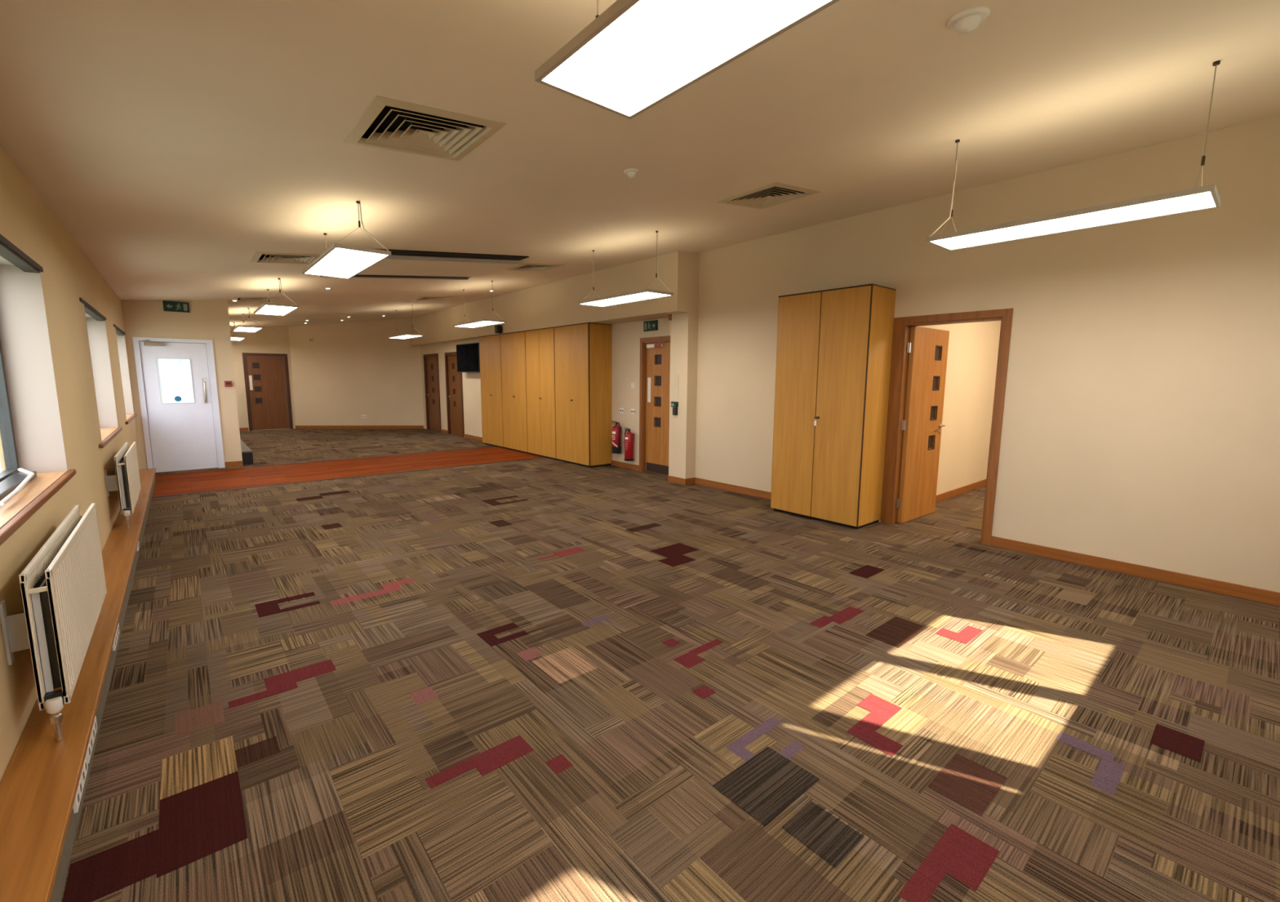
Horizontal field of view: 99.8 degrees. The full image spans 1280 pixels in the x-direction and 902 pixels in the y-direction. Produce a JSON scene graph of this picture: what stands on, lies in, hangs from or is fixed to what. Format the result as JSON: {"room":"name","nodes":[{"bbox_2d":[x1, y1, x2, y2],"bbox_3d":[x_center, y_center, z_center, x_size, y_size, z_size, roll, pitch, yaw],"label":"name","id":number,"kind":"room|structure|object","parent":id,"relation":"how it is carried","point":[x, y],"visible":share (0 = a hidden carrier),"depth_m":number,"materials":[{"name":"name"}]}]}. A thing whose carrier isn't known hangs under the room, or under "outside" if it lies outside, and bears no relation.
{"room":"empty office","nodes":[
{"label":"empty office","id":0,"kind":"room"},
{"bbox_2d":[0,143,141,782],"bbox_3d":[-3.908,-0.290,3.532,0.260,2.614,12.350,-6,10,-40],"label":"wall","id":1,"kind":"structure","parent":0,"point":[27,221],"depth_m":3.43,"materials":[{"name":"beige paint"}]},
{"bbox_2d":[0,234,75,546],"bbox_3d":[-2.852,-0.334,2.311,0.263,1.230,2.310,-6,10,-40],"label":"window","id":2,"kind":"structure","parent":1,"relation":"in","point":[31,433],"depth_m":3.10,"materials":[{"name":"white paint"}]},
{"bbox_2d":[0,502,106,741],"bbox_3d":[-2.622,0.683,2.449,0.153,0.640,1.415,-6,10,-40],"label":"radiator","id":3,"kind":"object","parent":1,"relation":"attached to","point":[64,590],"visible":1,"depth_m":2.05,"materials":[{"name":"metal"}]},
{"bbox_2d":[79,297,122,448],"bbox_3d":[-5.272,-0.730,5.142,0.263,1.230,2.040,-6,10,-40],"label":"window","id":4,"kind":"structure","parent":1,"relation":"in","point":[95,321],"depth_m":5.86,"materials":[{"name":"white paint"}]},
{"bbox_2d":[104,441,141,528],"bbox_3d":[-4.981,0.297,5.208,0.153,0.640,1.415,-6,10,-40],"label":"radiator","id":5,"kind":"object","parent":1,"relation":"attached to","point":[126,480],"visible":1,"depth_m":4.76,"materials":[{"name":"metal"}]},
{"bbox_2d":[113,324,137,424],"bbox_3d":[-7.120,-1.032,7.303,0.263,1.230,1.840,-6,10,-40],"label":"window","id":6,"kind":"structure","parent":1,"relation":"in","point":[120,334],"depth_m":7.97,"materials":[{"name":"white paint"}]},
{"bbox_2d":[120,299,242,469],"bbox_3d":[-7.263,-1.060,8.619,1.265,2.742,0.160,-6,10,-40],"label":"wall","id":7,"kind":"structure","parent":0,"point":[207,319],"depth_m":8.58,"materials":[{"name":"beige paint"}]},
{"bbox_2d":[162,300,190,312],"bbox_3d":[-7.205,-2.243,8.380,0.310,0.154,0.024,-6,10,-40],"label":"exit sign","id":8,"kind":"object","parent":7,"relation":"attached to","point":[171,306],"visible":1,"depth_m":8.37,"materials":[{"name":"green plastic"}]},
{"bbox_2d":[132,337,224,472],"bbox_3d":[-7.281,-0.720,8.554,0.944,2.085,0.228,-6,10,-40],"label":"door","id":9,"kind":"structure","parent":7,"relation":"in","point":[176,378],"depth_m":8.54,"materials":[{"name":"white paint"}]},
{"bbox_2d":[224,381,232,386],"bbox_3d":[-6.781,-1.107,8.886,0.096,0.096,0.048,-6,10,-40],"label":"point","id":10,"kind":"object","parent":7,"relation":"attached to","point":[228,384],"visible":1,"depth_m":8.87,"materials":[{"name":"red plastic"}]},
{"bbox_2d":[225,460,243,467],"bbox_3d":[-6.821,0.220,9.059,0.235,0.092,0.016,-6,10,-40],"label":"baseboard","id":11,"kind":"structure","parent":7,"relation":"attached to","point":[232,464],"depth_m":9.05,"materials":[{"name":"brown wood"}]},
{"bbox_2d":[230,326,296,430],"bbox_3d":[-10.729,-2.042,15.051,1.850,2.929,0.150,-6,10,-40],"label":"wall","id":12,"kind":"structure","parent":0,"point":[273,340],"depth_m":14.92,"materials":[{"name":"beige paint"}]},
{"bbox_2d":[239,427,248,431],"bbox_3d":[-11.134,-0.579,14.799,0.630,0.092,0.016,-6,10,-40],"label":"baseboard","id":13,"kind":"structure","parent":12,"relation":"attached to","point":[240,428],"depth_m":14.93,"materials":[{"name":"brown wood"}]},
{"bbox_2d":[242,352,293,431],"bbox_3d":[-10.524,-1.673,15.259,1.040,2.145,0.158,-6,10,-40],"label":"door","id":14,"kind":"structure","parent":12,"relation":"in","point":[266,375],"depth_m":15.22,"materials":[{"name":"brown wood"}]},
{"bbox_2d":[288,318,424,428],"bbox_3d":[-8.211,-2.271,15.736,3.686,3.231,0.172,0,8,-4],"label":"wall","id":15,"kind":"structure","parent":0,"point":[348,371],"depth_m":15.66,"materials":[{"name":"beige paint"}]},
{"bbox_2d":[295,425,423,428],"bbox_3d":[-8.232,-0.703,15.847,3.640,0.092,0.019,0,8,-4],"label":"baseboard","id":16,"kind":"structure","parent":15,"relation":"attached to","point":[296,426],"depth_m":15.84,"materials":[{"name":"brown wood"}]},
{"bbox_2d":[420,337,482,437],"bbox_3d":[-4.922,-2.042,14.174,0.150,3.234,4.780,-6,10,-40],"label":"wall","id":17,"kind":"structure","parent":0,"point":[471,380],"depth_m":13.55,"materials":[{"name":"beige paint"}]},
{"bbox_2d":[422,353,441,432],"bbox_3d":[-5.814,-1.650,15.259,0.164,2.155,1.120,-6,10,-40],"label":"door","id":18,"kind":"structure","parent":17,"relation":"in","point":[431,371],"depth_m":15.30,"materials":[{"name":"brown wood"}]},
{"bbox_2d":[440,429,448,433],"bbox_3d":[-5.344,-0.536,14.739,0.016,0.092,0.500,-6,10,-40],"label":"baseboard","id":19,"kind":"structure","parent":17,"relation":"attached to","point":[444,431],"depth_m":14.72,"materials":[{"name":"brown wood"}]},
{"bbox_2d":[444,351,464,437],"bbox_3d":[-4.767,-1.479,14.035,0.164,2.155,1.080,-6,10,-40],"label":"door","id":20,"kind":"structure","parent":17,"relation":"in","point":[454,383],"depth_m":14.10,"materials":[{"name":"brown wood"}]},
{"bbox_2d":[456,342,479,372],"bbox_3d":[-3.970,-2.194,12.731,0.222,0.670,1.310,-6,10,-40],"label":"television","id":21,"kind":"object","parent":17,"relation":"attached to","point":[468,356],"visible":0.84,"depth_m":12.61,"materials":[{"name":"black plastic"}]},
{"bbox_2d":[463,433,482,441],"bbox_3d":[-3.968,-0.311,13.129,0.016,0.092,1.560,-6,10,-40],"label":"baseboard","id":22,"kind":"structure","parent":17,"relation":"attached to","point":[475,437],"depth_m":13.29,"materials":[{"name":"brown wood"}]},
{"bbox_2d":[409,251,699,345],"bbox_3d":[-2.887,-2.906,11.565,0.486,0.826,11.072,-6,10,-40],"label":"wall","id":23,"kind":"structure","parent":0,"point":[555,304],"depth_m":9.01,"materials":[{"name":"beige paint"}]},
{"bbox_2d":[494,324,502,333],"bbox_3d":[-2.923,-2.522,11.172,0.134,0.160,0.140,-6,10,-40],"label":"speaker","id":24,"kind":"object","parent":23,"relation":"attached to","point":[498,328],"visible":1,"depth_m":11.12},
{"bbox_2d":[666,312,673,320],"bbox_3d":[0.419,-1.876,7.531,0.060,0.100,0.060,-6,10,-40],"label":"sensor","id":25,"kind":"object","parent":23,"relation":"attached to","point":[668,313],"visible":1,"depth_m":7.52,"materials":[{"name":"plastic"}]},
{"bbox_2d":[0,0,1279,328],"bbox_3d":[-3.830,-2.686,8.224,6.865,0.943,19.850,-6,10,-40],"label":"ceiling","id":26,"kind":"structure","parent":0,"point":[176,143],"depth_m":2.90,"materials":[{"name":"paint"}]},
{"bbox_2d":[230,322,244,340],"bbox_3d":[-10.073,-2.954,13.334,0.380,0.362,1.310,-6,10,-40],"label":"pendant light","id":27,"kind":"object","parent":26,"relation":"hanging from","point":[233,338],"visible":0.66,"depth_m":13.15,"materials":[{"name":"white plastic"}]},
{"bbox_2d":[231,337,244,340],"bbox_3d":[-10.074,-2.782,13.357,0.350,0.008,1.280,-6,10,-40],"label":"diffuser","id":28,"kind":"object","parent":27,"relation":"attached to","point":[232,338],"depth_m":13.17,"materials":[{"name":"white plastic"}]},
{"bbox_2d":[232,307,262,332],"bbox_3d":[-7.760,-2.575,10.628,0.380,0.362,1.310,-6,10,-40],"label":"pendant light","id":29,"kind":"object","parent":26,"relation":"hanging from","point":[238,328],"visible":1,"depth_m":10.43,"materials":[{"name":"white plastic"}]},
{"bbox_2d":[234,327,260,332],"bbox_3d":[-7.761,-2.404,10.651,0.350,0.008,1.280,-6,10,-40],"label":"diffuser","id":30,"kind":"object","parent":29,"relation":"attached to","point":[237,329],"depth_m":10.61,"materials":[{"name":"white plastic"}]},
{"bbox_2d":[231,297,280,302],"bbox_3d":[-6.372,-2.555,8.947,0.627,0.144,0.630,-6,10,-40],"label":"ceiling vent","id":31,"kind":"object","parent":26,"relation":"in","point":[239,299],"visible":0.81,"depth_m":8.96,"materials":[{"name":"white metal"}]},
{"bbox_2d":[253,278,298,315],"bbox_3d":[-5.098,-2.140,7.514,0.380,0.362,1.310,-6,10,-40],"label":"pendant light","id":32,"kind":"object","parent":26,"relation":"hanging from","point":[269,308],"visible":1,"depth_m":7.36,"materials":[{"name":"white plastic"}]},
{"bbox_2d":[256,305,296,315],"bbox_3d":[-5.099,-1.968,7.537,0.350,0.008,1.280,-6,10,-40],"label":"diffuser","id":33,"kind":"object","parent":32,"relation":"attached to","point":[263,309],"depth_m":7.45,"materials":[{"name":"white plastic"}]},
{"bbox_2d":[249,251,319,264],"bbox_3d":[-3.784,-2.107,5.798,0.627,0.144,0.630,-6,10,-40],"label":"ceiling vent","id":34,"kind":"object","parent":26,"relation":"in","point":[259,257],"visible":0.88,"depth_m":5.82,"materials":[{"name":"white metal"}]},
{"bbox_2d":[302,200,391,279],"bbox_3d":[-2.436,-1.704,4.400,0.380,0.362,1.310,-6,10,-40],"label":"pendant light","id":35,"kind":"object","parent":26,"relation":"hanging from","point":[338,260],"visible":1,"depth_m":4.25,"materials":[{"name":"white plastic"}]},
{"bbox_2d":[305,248,386,278],"bbox_3d":[-2.437,-1.533,4.423,0.350,0.008,1.280,-6,10,-40],"label":"diffuser","id":36,"kind":"object","parent":35,"relation":"attached to","point":[343,263],"depth_m":4.31,"materials":[{"name":"white plastic"}]},
{"bbox_2d":[387,305,423,338],"bbox_3d":[-5.381,-2.938,12.320,0.380,0.658,1.310,-6,10,-40],"label":"pendant light","id":37,"kind":"object","parent":26,"relation":"hanging from","point":[403,335],"visible":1,"depth_m":12.25,"materials":[{"name":"white plastic"}]},
{"bbox_2d":[392,335,421,338],"bbox_3d":[-5.383,-2.620,12.363,0.350,0.008,1.280,-6,10,-40],"label":"diffuser","id":38,"kind":"object","parent":37,"relation":"attached to","point":[394,336],"depth_m":12.30,"materials":[{"name":"white plastic"}]},
{"bbox_2d":[320,248,528,279],"bbox_3d":[-2.701,-2.320,6.802,2.065,0.262,1.745,-6,10,-40],"label":"raft","id":39,"kind":"object","parent":26,"relation":"attached to","point":[401,265],"visible":0.62,"depth_m":6.74,"materials":[{"name":"paint"}]},
{"bbox_2d":[343,95,506,160],"bbox_3d":[-1.132,-1.698,2.817,0.627,0.144,0.630,-6,10,-40],"label":"ceiling vent","id":40,"kind":"object","parent":26,"relation":"in","point":[386,123],"visible":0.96,"depth_m":2.83,"materials":[{"name":"white metal"}]},
{"bbox_2d":[412,296,454,300],"bbox_3d":[-4.142,-3.086,10.779,0.627,0.144,0.630,-6,10,-40],"label":"ceiling vent","id":41,"kind":"object","parent":26,"relation":"in","point":[423,298],"visible":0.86,"depth_m":10.71,"materials":[{"name":"white metal"}]},
{"bbox_2d":[453,280,506,328],"bbox_3d":[-2.797,-2.515,9.297,0.380,0.658,1.310,-6,10,-40],"label":"pendant light","id":42,"kind":"object","parent":26,"relation":"hanging from","point":[482,322],"visible":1,"depth_m":9.19,"materials":[{"name":"white plastic"}]},
{"bbox_2d":[456,320,502,327],"bbox_3d":[-2.799,-2.197,9.340,0.350,0.008,1.280,-6,10,-40],"label":"diffuser","id":43,"kind":"object","parent":42,"relation":"attached to","point":[475,323],"depth_m":9.24,"materials":[{"name":"white plastic"}]},
{"bbox_2d":[505,262,565,271],"bbox_3d":[-1.493,-2.652,7.680,0.627,0.144,0.630,-6,10,-40],"label":"ceiling vent","id":44,"kind":"object","parent":26,"relation":"in","point":[527,266],"visible":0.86,"depth_m":7.64,"materials":[{"name":"white metal"}]},
{"bbox_2d":[577,231,673,306],"bbox_3d":[-0.199,-2.090,6.258,0.380,0.658,1.310,-6,10,-40],"label":"pendant light","id":45,"kind":"object","parent":26,"relation":"hanging from","point":[647,294],"visible":1,"depth_m":6.13,"materials":[{"name":"white plastic"}]},
{"bbox_2d":[581,292,668,306],"bbox_3d":[-0.201,-1.772,6.301,0.350,0.008,1.280,-6,10,-40],"label":"diffuser","id":46,"kind":"object","parent":45,"relation":"attached to","point":[628,297],"depth_m":6.24,"materials":[{"name":"white plastic"}]},
{"bbox_2d":[623,168,638,178],"bbox_3d":[-0.061,-1.896,3.691,0.099,0.053,0.099,-5,9,-34],"label":"smoke detector","id":47,"kind":"object","parent":26,"relation":"attached to","point":[631,172],"visible":1,"depth_m":3.67,"materials":[{"name":"white plastic"}]},
{"bbox_2d":[534,0,839,119],"bbox_3d":[0.245,-1.266,1.263,0.380,0.362,1.310,-6,10,-40],"label":"pendant light","id":48,"kind":"object","parent":26,"relation":"hanging from","point":[635,55],"visible":1,"depth_m":1.48,"materials":[{"name":"white plastic"}]},
{"bbox_2d":[715,182,820,208],"bbox_3d":[1.106,-2.231,4.655,0.627,0.144,0.630,-6,10,-40],"label":"ceiling vent","id":49,"kind":"object","parent":26,"relation":"in","point":[775,193],"visible":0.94,"depth_m":4.63,"materials":[{"name":"white metal"}]},
{"bbox_2d":[946,6,990,34],"bbox_3d":[1.286,-1.676,2.115,0.143,0.055,0.143,-5,9,-34],"label":"smoke detector","id":50,"kind":"object","parent":26,"relation":"attached to","point":[965,22],"visible":1,"depth_m":2.09,"materials":[{"name":"white plastic"}]},
{"bbox_2d":[926,60,1221,250],"bbox_3d":[2.463,-1.655,3.144,0.380,0.658,1.310,-6,10,-40],"label":"pendant light","id":51,"kind":"object","parent":26,"relation":"hanging from","point":[1206,197],"visible":1,"depth_m":3.05,"materials":[{"name":"white plastic"}]},
{"bbox_2d":[932,191,1215,248],"bbox_3d":[2.461,-1.337,3.187,0.350,0.008,1.280,-6,10,-40],"label":"diffuser","id":52,"kind":"object","parent":51,"relation":"attached to","point":[1172,202],"depth_m":3.06,"materials":[{"name":"white plastic"}]},
{"bbox_2d":[611,317,671,465],"bbox_3d":[-1.207,-1.497,10.201,0.140,3.258,6.142,-6,10,-40],"label":"wall","id":53,"kind":"structure","parent":0,"point":[625,337],"depth_m":8.94,"materials":[{"name":"beige paint"}]},
{"bbox_2d":[611,420,621,453],"bbox_3d":[-0.398,-0.242,9.149,0.162,0.554,0.171,2,8,9],"label":"fire extinguisher","id":54,"kind":"object","parent":53,"relation":"attached to","point":[616,429],"visible":1,"depth_m":9.09,"materials":[{"name":"red metal"}]},
{"bbox_2d":[619,408,624,413],"bbox_3d":[-0.306,-0.686,9.114,0.010,0.085,0.110,-6,10,-40],"label":"wall socket","id":55,"kind":"object","parent":53,"relation":"attached to","point":[621,410],"visible":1,"depth_m":9.11,"materials":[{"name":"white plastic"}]},
{"bbox_2d":[611,460,639,471],"bbox_3d":[-0.252,0.245,9.165,0.016,0.092,0.750,-6,10,-40],"label":"baseboard","id":56,"kind":"structure","parent":53,"relation":"attached to","point":[634,467],"depth_m":9.14,"materials":[{"name":"brown wood"}]},
{"bbox_2d":[623,427,634,461],"bbox_3d":[-0.179,-0.117,8.906,0.170,0.554,0.162,0,8,-1],"label":"fire extinguisher","id":57,"kind":"object","parent":53,"relation":"attached to","point":[628,442],"visible":1,"depth_m":8.85,"materials":[{"name":"red metal"}]},
{"bbox_2d":[631,382,635,388],"bbox_3d":[-0.118,-1.071,8.838,0.013,0.085,0.085,-6,10,-40],"label":"light switch","id":58,"kind":"object","parent":53,"relation":"attached to","point":[633,384],"visible":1,"depth_m":8.83,"materials":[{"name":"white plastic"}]},
{"bbox_2d":[631,408,635,413],"bbox_3d":[-0.113,-0.654,8.888,0.010,0.085,0.110,-6,10,-40],"label":"wall socket","id":59,"kind":"object","parent":53,"relation":"attached to","point":[633,411],"visible":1,"depth_m":8.88,"materials":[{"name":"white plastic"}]},
{"bbox_2d":[643,320,657,331],"bbox_3d":[0.164,-1.946,8.382,0.024,0.154,0.310,-6,10,-40],"label":"exit sign","id":60,"kind":"object","parent":53,"relation":"attached to","point":[648,326],"visible":1,"depth_m":8.36,"materials":[{"name":"green plastic"}]},
{"bbox_2d":[639,335,670,475],"bbox_3d":[0.356,-0.690,8.430,0.158,2.150,0.940,-6,10,-40],"label":"door","id":61,"kind":"structure","parent":53,"relation":"in","point":[655,352],"depth_m":8.54,"materials":[{"name":"brown wood"}]},
{"bbox_2d":[60,428,1279,901],"bbox_3d":[-2.064,0.203,10.105,11.430,0.103,19.900,-6,10,-40],"label":"floor","id":62,"kind":"structure","parent":0,"point":[544,679],"depth_m":2.53,"materials":[{"name":"carpet"}]},
{"bbox_2d":[0,468,155,901],"bbox_3d":[-3.501,0.941,3.560,0.193,0.172,11.303,-6,10,-40],"label":"pipe boxing","id":63,"kind":"object","parent":62,"relation":"on","point":[39,783],"visible":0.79,"depth_m":1.89,"materials":[{"name":"wood"}]},
{"bbox_2d":[72,753,88,813],"bbox_3d":[-1.965,1.155,1.895,0.014,0.076,0.270,-6,10,-40],"label":"wall socket","id":64,"kind":"object","parent":63,"relation":"attached to","point":[82,778],"visible":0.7,"depth_m":1.86,"materials":[{"name":"white plastic"}]},
{"bbox_2d":[86,716,97,764],"bbox_3d":[-2.159,1.123,2.122,0.014,0.076,0.270,-6,10,-40],"label":"wall socket","id":65,"kind":"object","parent":63,"relation":"attached to","point":[94,730],"visible":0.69,"depth_m":2.10,"materials":[{"name":"white plastic"}]},
{"bbox_2d":[112,622,119,651],"bbox_3d":[-2.870,1.007,2.953,0.014,0.076,0.270,-6,10,-40],"label":"wall socket","id":66,"kind":"object","parent":63,"relation":"attached to","point":[114,645],"visible":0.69,"depth_m":2.92,"materials":[{"name":"white plastic"}]},
{"bbox_2d":[240,440,253,464],"bbox_3d":[-9.012,-0.247,11.928,0.150,0.225,6.910,-6,10,-40],"label":"boxing","id":67,"kind":"object","parent":62,"relation":"on","point":[246,453],"visible":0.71,"depth_m":9.34,"materials":[{"name":"paint"}]},
{"bbox_2d":[156,446,497,475],"bbox_3d":[-5.210,0.132,10.121,5.768,0.010,0.025,-6,10,-40],"label":"trim","id":68,"kind":"structure","parent":62,"relation":"on","point":[494,446],"depth_m":9.63,"materials":[{"name":"brown wood"}]},
{"bbox_2d":[151,457,543,497],"bbox_3d":[-3.975,0.355,8.522,5.568,0.010,0.035,-6,10,-40],"label":"trim","id":69,"kind":"structure","parent":62,"relation":"on","point":[540,457],"depth_m":7.96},
{"bbox_2d":[479,333,506,448],"bbox_3d":[-3.096,-1.322,11.962,0.514,2.418,1.065,-6,10,-40],"label":"tall cabinet","id":70,"kind":"object","parent":62,"relation":"on","point":[490,348],"visible":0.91,"depth_m":11.78,"materials":[{"name":"brown wood"}]},
{"bbox_2d":[500,330,530,453],"bbox_3d":[-2.408,-1.210,11.157,0.514,2.418,1.065,-6,10,-40],"label":"tall cabinet","id":71,"kind":"object","parent":62,"relation":"on","point":[513,371],"visible":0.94,"depth_m":10.98,"materials":[{"name":"brown wood"}]},
{"bbox_2d":[524,326,559,460],"bbox_3d":[-1.718,-1.097,10.350,0.514,2.418,1.070,-6,10,-40],"label":"tall cabinet","id":72,"kind":"object","parent":62,"relation":"on","point":[540,343],"visible":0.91,"depth_m":10.17,"materials":[{"name":"brown wood"}]},
{"bbox_2d":[554,322,612,467],"bbox_3d":[-1.027,-0.984,9.542,0.514,2.418,1.070,-6,10,-40],"label":"tall cabinet","id":73,"kind":"object","parent":62,"relation":"on","point":[583,351],"visible":1,"depth_m":9.23,"materials":[{"name":"brown wood"}]},
{"bbox_2d":[770,284,896,528],"bbox_3d":[2.037,-0.470,5.850,0.540,2.422,1.064,-6,10,-40],"label":"tall cabinet","id":74,"kind":"object","parent":62,"relation":"on","point":[834,348],"visible":1,"depth_m":5.58,"materials":[{"name":"brown wood"}]},
{"bbox_2d":[671,401,678,415],"bbox_3d":[0.495,-0.613,7.746,0.050,0.190,0.110,-6,10,-40],"label":"card reader","id":75,"kind":"object","parent":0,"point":[674,404],"depth_m":7.71,"materials":[{"name":"black plastic"}]},
{"bbox_2d":[668,312,697,479],"bbox_3d":[0.649,-0.740,7.799,0.272,2.420,0.352,-6,10,-40],"label":"wall","id":76,"kind":"structure","parent":0,"point":[684,326],"depth_m":7.67,"materials":[{"name":"beige paint"}]},
{"bbox_2d":[674,374,678,397],"bbox_3d":[0.524,-0.930,7.707,0.005,0.320,0.072,-6,10,-40],"label":"strip","id":77,"kind":"object","parent":76,"relation":"attached to","point":[676,375],"visible":1,"depth_m":7.70,"materials":[{"name":"white plastic"}]},
{"bbox_2d":[667,475,686,484],"bbox_3d":[0.537,0.426,7.856,0.016,0.092,0.368,-6,10,-40],"label":"baseboard","id":78,"kind":"structure","parent":76,"relation":"attached to","point":[670,478],"depth_m":7.84,"materials":[{"name":"brown wood"}]},
{"bbox_2d":[685,477,694,484],"bbox_3d":[0.732,0.436,7.791,0.196,0.092,0.016,-6,10,-40],"label":"baseboard","id":79,"kind":"structure","parent":76,"relation":"attached to","point":[689,481],"depth_m":7.78,"materials":[{"name":"brown wood"}]},
{"bbox_2d":[919,320,1000,494],"bbox_3d":[5.510,-0.725,6.104,4.846,2.900,3.260,-6,10,-40],"label":"wall","id":80,"kind":"structure","parent":0,"point":[973,347],"depth_m":7.09,"materials":[{"name":"beige paint"}]},
{"bbox_2d":[935,479,986,502],"bbox_3d":[4.501,0.511,7.401,4.726,0.092,0.016,-6,10,-40],"label":"baseboard","id":81,"kind":"structure","parent":80,"relation":"attached to","point":[944,495],"depth_m":7.20,"materials":[{"name":"brown wood"}]},
{"bbox_2d":[694,115,1279,592],"bbox_3d":[2.844,-0.820,5.377,0.140,3.252,6.528,-6,10,-40],"label":"wall","id":82,"kind":"structure","parent":0,"point":[1141,419],"depth_m":4.29,"materials":[{"name":"beige paint"}]},
{"bbox_2d":[694,477,771,499],"bbox_3d":[1.337,0.517,7.220,0.016,0.092,1.678,-6,10,-40],"label":"baseboard","id":83,"kind":"structure","parent":82,"relation":"attached to","point":[762,494],"depth_m":7.29,"materials":[{"name":"brown wood"}]},
{"bbox_2d":[880,308,1013,545],"bbox_3d":[3.270,-0.278,5.537,0.943,2.140,1.034,-6,10,-40],"label":"door","id":84,"kind":"structure","parent":82,"relation":"in","point":[919,355],"depth_m":5.62,"materials":[{"name":"brown wood"}]},
{"bbox_2d":[990,535,1279,606],"bbox_3d":[4.014,0.955,4.089,0.016,0.092,2.393,-6,10,-40],"label":"baseboard","id":85,"kind":"structure","parent":82,"relation":"attached to","point":[1264,596],"depth_m":4.18,"materials":[{"name":"brown wood"}]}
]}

